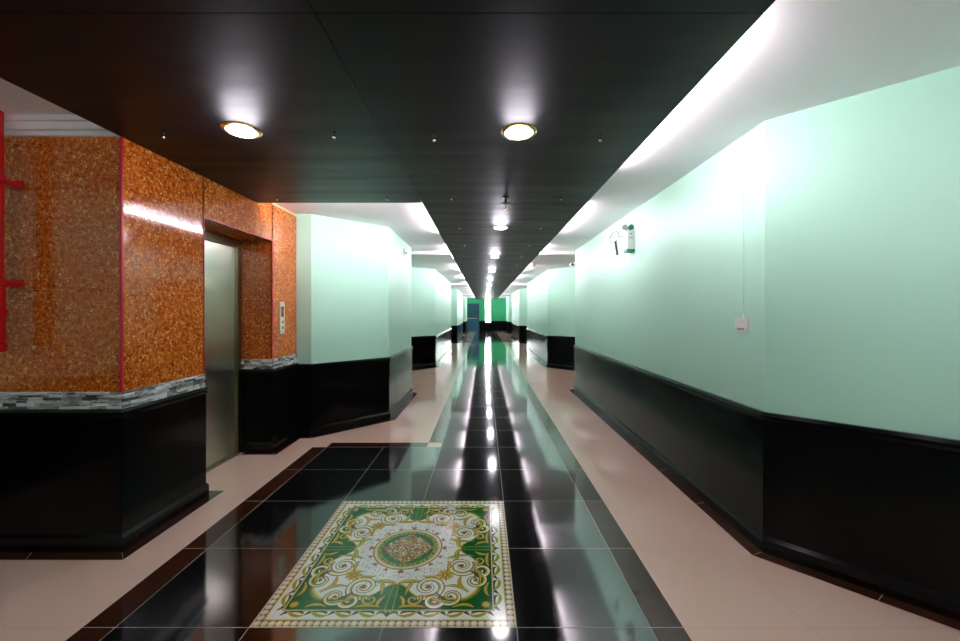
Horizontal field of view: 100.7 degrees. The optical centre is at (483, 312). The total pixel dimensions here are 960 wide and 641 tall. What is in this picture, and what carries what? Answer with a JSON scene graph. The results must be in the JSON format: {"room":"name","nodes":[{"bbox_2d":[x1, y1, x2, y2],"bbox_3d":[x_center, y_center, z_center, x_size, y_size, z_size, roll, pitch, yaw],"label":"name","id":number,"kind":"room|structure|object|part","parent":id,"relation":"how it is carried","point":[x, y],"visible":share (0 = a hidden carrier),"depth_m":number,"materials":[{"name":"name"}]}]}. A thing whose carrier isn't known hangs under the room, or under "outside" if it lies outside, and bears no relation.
{"room":"elevator hallway","nodes":[
{"label":"elevator hallway","id":0,"kind":"room"},
{"bbox_2d":[0,137,297,551],"bbox_3d":[-2.908,0.135,3.433,1.584,2.530,2.214,0,0,0],"label":"wall","id":1,"kind":"structure","parent":0,"point":[87,464],"depth_m":2.35,"materials":[{"name":"brown stone"}]},
{"bbox_2d":[0,110,23,351],"bbox_3d":[-2.735,-0.455,2.258,0.104,1.350,0.180,0,0,0],"label":"pipe","id":2,"kind":"object","parent":1,"relation":"attached to","point":[14,185],"visible":1,"depth_m":2.23,"materials":[{"name":"red metal"}]},
{"bbox_2d":[4,114,120,136],"bbox_3d":[-2.922,-1.085,2.308,1.556,0.090,0.085,0,0,0],"label":"crown molding","id":3,"kind":"structure","parent":1,"relation":"attached to","point":[15,125],"depth_m":2.30,"materials":[{"name":"white paint"}]},
{"bbox_3d":[-2.914,0.998,2.695,1.572,0.805,0.714,0,0,0],"label":"dado panel","id":4,"kind":"part","parent":1,"relation":"part of","materials":[{"name":"black wood"}]},
{"bbox_3d":[-2.909,0.590,2.695,1.582,0.050,0.735,0,0,0],"label":"chair rail","id":5,"kind":"part","parent":1,"relation":"part of","materials":[{"name":"black"}]},
{"bbox_3d":[-2.908,1.350,2.695,1.584,0.100,0.738,0,0,0],"label":"baseboard","id":6,"kind":"part","parent":1,"relation":"part of","materials":[{"name":"black wood"}]},
{"bbox_2d":[119,137,123,390],"bbox_3d":[-2.143,-0.289,2.353,0.013,1.502,0.013,0,0,0],"label":"trim","id":7,"kind":"structure","parent":1,"relation":"attached to","point":[121,139],"depth_m":2.35,"materials":[{"name":"red metal"}]},
{"bbox_2d":[204,230,241,472],"bbox_3d":[-2.480,0.336,3.530,0.100,2.128,0.976,0,0,0],"label":"elevator door","id":8,"kind":"structure","parent":1,"relation":"in","point":[223,254],"depth_m":3.77,"materials":[{"name":"silver metal"}]},
{"bbox_3d":[-2.480,1.395,3.530,0.100,0.011,0.850,0,0,0],"label":"sill","id":9,"kind":"part","parent":8,"relation":"part of","materials":[{"name":"grey metal"}]},
{"bbox_2d":[203,216,272,373],"bbox_3d":[-2.142,-0.137,3.530,0.009,1.198,0.992,0,0,0],"label":"trim","id":10,"kind":"structure","parent":1,"relation":"attached to","point":[204,218],"depth_m":3.10,"materials":[{"name":"red"}]},
{"bbox_3d":[-2.314,0.998,4.274,0.372,0.805,0.532,0,0,0],"label":"dado panel","id":11,"kind":"part","parent":1,"relation":"part of","materials":[{"name":"black wood"}]},
{"bbox_3d":[-2.308,1.350,4.268,0.384,0.100,0.544,0,0,0],"label":"baseboard","id":12,"kind":"part","parent":1,"relation":"part of","materials":[{"name":"black"}]},
{"bbox_3d":[-2.309,0.590,4.269,0.382,0.050,0.542,0,0,0],"label":"chair rail","id":13,"kind":"part","parent":1,"relation":"part of","materials":[{"name":"black stone"}]},
{"bbox_2d":[279,301,284,333],"bbox_3d":[-2.131,0.050,4.200,0.019,0.344,0.096,0,0,0],"label":"panel","id":14,"kind":"object","parent":1,"relation":"attached to","point":[281,303],"visible":1,"depth_m":4.18,"materials":[{"name":"beige"}]},
{"bbox_2d":[295,214,467,435],"bbox_3d":[-1.695,0.135,17.255,0.930,2.530,25.490,0,0,0],"label":"wall","id":15,"kind":"structure","parent":0,"point":[367,318],"depth_m":4.98,"materials":[{"name":"green paint"}]},
{"bbox_3d":[-1.704,1.005,6.068,0.912,0.790,3.080,0,0,0],"label":"dado panel","id":16,"kind":"part","parent":15,"relation":"part of","materials":[{"name":"black wood"}]},
{"bbox_3d":[-1.695,0.605,6.066,0.930,0.050,3.111,0,0,0],"label":"chair rail","id":17,"kind":"part","parent":15,"relation":"part of","materials":[{"name":"black"}]},
{"bbox_3d":[-1.698,1.350,6.066,0.924,0.100,3.101,0,0,0],"label":"baseboard","id":18,"kind":"part","parent":15,"relation":"part of","materials":[{"name":"black"}]},
{"bbox_3d":[-1.604,1.005,12.750,0.712,0.790,6.317,0,0,0],"label":"dado panel","id":19,"kind":"part","parent":15,"relation":"part of","materials":[{"name":"black wood"}]},
{"bbox_3d":[-1.595,0.605,12.750,0.730,0.050,6.342,0,0,0],"label":"chair rail","id":20,"kind":"part","parent":15,"relation":"part of","materials":[{"name":"black"}]},
{"bbox_3d":[-1.598,1.350,12.750,0.724,0.100,6.334,0,0,0],"label":"baseboard","id":21,"kind":"part","parent":15,"relation":"part of","materials":[{"name":"black"}]},
{"bbox_3d":[-1.604,1.005,21.050,0.712,0.790,6.317,0,0,0],"label":"dado panel","id":22,"kind":"part","parent":15,"relation":"part of","materials":[{"name":"black wood"}]},
{"bbox_3d":[-1.328,1.005,28.046,0.574,0.790,3.873,0,0,10],"label":"dado panel","id":23,"kind":"part","parent":15,"relation":"part of","materials":[{"name":"black wood"}]},
{"bbox_2d":[0,0,959,298],"bbox_3d":[-0.650,-1.135,12.070,6.500,0.190,36.260,0,0,0],"label":"ceiling","id":24,"kind":"structure","parent":0,"point":[387,77],"depth_m":1.89,"materials":[{"name":"black"}]},
{"bbox_2d":[220,121,262,138],"bbox_3d":[-1.375,-1.028,2.260,0.208,0.031,0.208,0,0,0],"label":"recessed light","id":25,"kind":"object","parent":24,"relation":"in","point":[238,129],"visible":1,"depth_m":2.23,"materials":[{"name":"white glass"}]},
{"bbox_2d":[492,225,508,229],"bbox_3d":[0.200,-1.028,4.810,0.208,0.031,0.208,0,0,0],"label":"recessed light","id":26,"kind":"object","parent":24,"relation":"in","point":[499,227],"visible":1,"depth_m":4.76,"materials":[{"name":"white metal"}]},
{"bbox_2d":[500,196,510,208],"bbox_3d":[0.195,-0.989,3.580,0.104,0.106,0.104,0,0,0],"label":"sprinkler","id":27,"kind":"object","parent":24,"relation":"attached to","point":[505,203],"visible":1,"depth_m":3.57,"materials":[{"name":"silver metal"}]},
{"bbox_3d":[0.195,-0.985,3.580,0.104,0.013,0.104,0,0,0],"label":"plate","id":28,"kind":"part","parent":27,"relation":"part of","materials":[{"name":"white metal"}]},
{"bbox_2d":[501,123,536,139],"bbox_3d":[0.200,-1.028,2.280,0.208,0.031,0.208,0,0,0],"label":"recessed light","id":29,"kind":"object","parent":24,"relation":"in","point":[515,131],"visible":1,"depth_m":2.24,"materials":[{"name":"white glass"}]},
{"bbox_2d":[0,332,959,640],"bbox_3d":[-0.650,1.439,12.250,6.500,0.082,35.900,0,0,0],"label":"floor","id":30,"kind":"structure","parent":0,"point":[605,543],"depth_m":2.37,"materials":[{"name":"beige tile"}]},
{"bbox_2d":[250,501,516,626],"bbox_3d":[-0.450,1.397,2.365,1.190,0.005,1.190,0,0,0],"label":"rug","id":31,"kind":"object","parent":30,"relation":"on","point":[373,563],"visible":1,"depth_m":2.16,"materials":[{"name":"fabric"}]},
{"bbox_2d":[467,298,505,331],"bbox_3d":[0.195,0.135,30.045,3.150,2.530,0.150,0,0,0],"label":"wall","id":32,"kind":"structure","parent":0,"point":[497,323],"depth_m":30.00,"materials":[{"name":"green paint"}]},
{"bbox_2d":[467,304,478,331],"bbox_3d":[-0.830,0.345,29.945,0.940,2.110,0.110,0,0,0],"label":"door","id":33,"kind":"structure","parent":32,"relation":"in","point":[472,309],"depth_m":29.95,"materials":[{"name":"blue paint"}]},
{"bbox_2d":[485,299,490,320],"bbox_3d":[0.300,-0.168,29.975,0.430,1.745,0.050,0,0,0],"label":"window","id":34,"kind":"structure","parent":32,"relation":"in","point":[487,301],"depth_m":29.98,"materials":[{"name":"white glass"}]},
{"bbox_3d":[0.645,1.015,29.994,2.010,0.770,0.012,0,0,0],"label":"dado panel","id":35,"kind":"part","parent":32,"relation":"part of","materials":[{"name":"black wood"}]},
{"bbox_3d":[0.645,1.350,29.988,2.010,0.100,0.024,0,0,0],"label":"baseboard","id":36,"kind":"part","parent":32,"relation":"part of","materials":[{"name":"black wood"}]},
{"bbox_2d":[624,249,634,252],"bbox_3d":[1.607,-0.687,4.407,0.086,0.030,0.108,0,0,0],"label":"tray","id":37,"kind":"object","parent":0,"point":[625,250],"depth_m":4.35,"materials":[{"name":"green plastic"}]},
{"bbox_2d":[506,66,959,621],"bbox_3d":[2.045,0.135,12.250,0.850,2.530,35.500,0,0,0],"label":"wall","id":38,"kind":"structure","parent":0,"point":[825,432],"depth_m":2.20,"materials":[{"name":"green paint"}]},
{"bbox_3d":[1.718,1.005,28.046,0.574,0.790,3.873,0,0,-10],"label":"dado panel","id":39,"kind":"part","parent":38,"relation":"part of","materials":[{"name":"black wood"}]},
{"bbox_3d":[1.994,1.005,21.050,0.712,0.790,6.317,0,0,0],"label":"dado panel","id":40,"kind":"part","parent":38,"relation":"part of","materials":[{"name":"black wood"}]},
{"bbox_3d":[1.988,1.350,21.050,0.724,0.100,6.334,0,0,0],"label":"baseboard","id":41,"kind":"part","parent":38,"relation":"part of","materials":[{"name":"black"}]},
{"bbox_3d":[1.985,0.605,12.750,0.730,0.050,6.342,0,0,0],"label":"chair rail","id":42,"kind":"part","parent":38,"relation":"part of","materials":[{"name":"black"}]},
{"bbox_3d":[1.994,1.005,12.750,0.712,0.790,6.317,0,0,0],"label":"dado panel","id":43,"kind":"part","parent":38,"relation":"part of","materials":[{"name":"black wood"}]},
{"bbox_3d":[1.988,1.350,12.750,0.724,0.100,6.334,0,0,0],"label":"baseboard","id":44,"kind":"part","parent":38,"relation":"part of","materials":[{"name":"black wood"}]},
{"bbox_2d":[610,224,634,254],"bbox_3d":[1.587,-0.844,4.759,0.127,0.344,0.811,0,0,0],"label":"emergency light","id":45,"kind":"object","parent":38,"relation":"attached to","point":[629,234],"visible":1,"depth_m":4.37,"materials":[{"name":"white plastic"}]},
{"bbox_2d":[735,136,748,331],"bbox_3d":[1.641,-0.505,2.535,0.019,1.247,0.124,0,0,0],"label":"wall switch","id":46,"kind":"object","parent":38,"relation":"attached to","point":[741,324],"visible":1,"depth_m":2.53,"materials":[{"name":"white plastic"}]},
{"bbox_3d":[1.643,0.075,2.535,0.014,0.086,0.124,0,0,0],"label":"plate","id":47,"kind":"part","parent":46,"relation":"part of","materials":[{"name":"white plastic"}]},
{"bbox_3d":[1.985,0.605,4.770,0.730,0.050,6.302,0,0,0],"label":"chair rail","id":48,"kind":"part","parent":38,"relation":"part of","materials":[{"name":"black wood"}]},
{"bbox_3d":[1.988,1.350,4.770,0.724,0.100,6.294,0,0,0],"label":"baseboard","id":49,"kind":"part","parent":38,"relation":"part of","materials":[{"name":"black"}]},
{"bbox_3d":[1.994,1.005,4.770,0.712,0.790,6.277,0,0,0],"label":"dado panel","id":50,"kind":"part","parent":38,"relation":"part of","materials":[{"name":"black wood"}]}
]}

